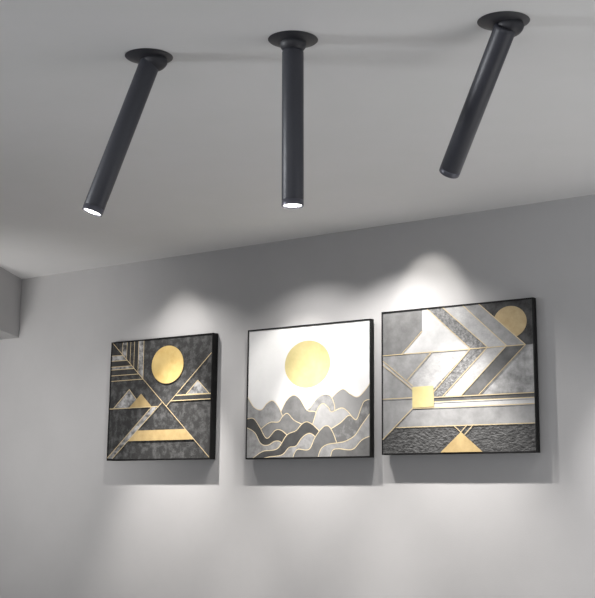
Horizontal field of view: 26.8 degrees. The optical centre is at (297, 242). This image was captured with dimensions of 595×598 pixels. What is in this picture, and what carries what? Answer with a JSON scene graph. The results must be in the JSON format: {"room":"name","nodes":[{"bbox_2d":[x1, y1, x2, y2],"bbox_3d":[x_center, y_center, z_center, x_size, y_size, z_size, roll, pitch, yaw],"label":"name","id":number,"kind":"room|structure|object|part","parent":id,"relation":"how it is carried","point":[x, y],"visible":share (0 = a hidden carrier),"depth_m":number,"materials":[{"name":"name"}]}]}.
{"room":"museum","nodes":[
{"label":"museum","id":0,"kind":"room"},
{"bbox_2d":[0,194,594,597],"bbox_3d":[1.015,1.169,4.866,9.800,2.702,0.120,-8,-15,37],"label":"wall","id":1,"kind":"structure","parent":0,"point":[75,522],"depth_m":5.67,"materials":[{"name":"paint"}]},
{"bbox_2d":[0,267,21,339],"bbox_3d":[-3.635,0.026,5.443,2.000,0.328,5.035,-8,-15,37],"label":"beam","id":2,"kind":"structure","parent":1,"relation":"attached to","point":[10,284],"depth_m":6.80,"materials":[{"name":"paint"}]},
{"bbox_2d":[107,333,217,460],"bbox_3d":[-0.674,0.771,6.176,0.696,0.600,0.039,-8,-15,37],"label":"framed picture","id":3,"kind":"object","parent":1,"relation":"attached to","point":[163,391],"visible":1,"depth_m":6.14,"materials":[{"name":"black wood"}]},
{"bbox_2d":[245,319,373,459],"bbox_3d":[0.051,0.669,5.629,0.698,0.599,0.039,-8,-15,37],"label":"framed picture","id":4,"kind":"object","parent":1,"relation":"attached to","point":[310,387],"visible":1,"depth_m":5.60,"materials":[{"name":"black wood"}]},
{"bbox_2d":[381,297,539,454],"bbox_3d":[0.661,0.564,5.171,0.729,0.613,0.040,-8,-15,37],"label":"framed picture","id":5,"kind":"object","parent":1,"relation":"attached to","point":[462,378],"visible":1,"depth_m":5.14,"materials":[{"name":"black wood"}]},
{"bbox_2d":[0,0,594,278],"bbox_3d":[-1.478,-0.893,1.960,9.800,0.100,8.355,-8,-15,37],"label":"ceiling","id":6,"kind":"structure","parent":0,"point":[387,83],"depth_m":4.02,"materials":[{"name":"paint"}]},
{"bbox_2d":[82,48,172,216],"bbox_3d":[-0.457,-0.296,3.406,0.225,0.459,0.134,6,-13,-23],"label":"spotlight","id":7,"kind":"object","parent":6,"relation":"hanging from","point":[150,61],"visible":1,"depth_m":3.40,"materials":[{"name":"black metal"}]},
{"bbox_3d":[-0.412,-0.511,3.469,0.134,0.010,0.134,-8,-15,37],"label":"ceiling plate","id":8,"kind":"part","parent":7,"relation":"part of","materials":[{"name":"black metal"}]},
{"bbox_2d":[268,30,317,208],"bbox_3d":[-0.014,-0.317,3.284,0.134,0.457,0.134,-8,-15,37],"label":"spotlight","id":9,"kind":"object","parent":6,"relation":"hanging from","point":[292,43],"visible":1,"depth_m":3.27,"materials":[{"name":"black metal"}]},
{"bbox_3d":[-0.012,-0.536,3.329,0.134,0.010,0.134,-8,-15,37],"label":"ceiling plate","id":10,"kind":"part","parent":9,"relation":"part of","materials":[{"name":"black metal"}]},
{"bbox_2d":[439,11,529,178],"bbox_3d":[0.463,-0.373,3.264,0.134,0.345,0.392,7,-13,-27],"label":"spotlight","id":11,"kind":"object","parent":6,"relation":"hanging from","point":[504,26],"visible":1,"depth_m":3.23,"materials":[{"name":"black metal"}]},
{"bbox_3d":[0.525,-0.560,3.186,0.134,0.010,0.134,-8,-15,37],"label":"ceiling plate","id":12,"kind":"part","parent":11,"relation":"part of","materials":[{"name":"black metal"}]}
]}

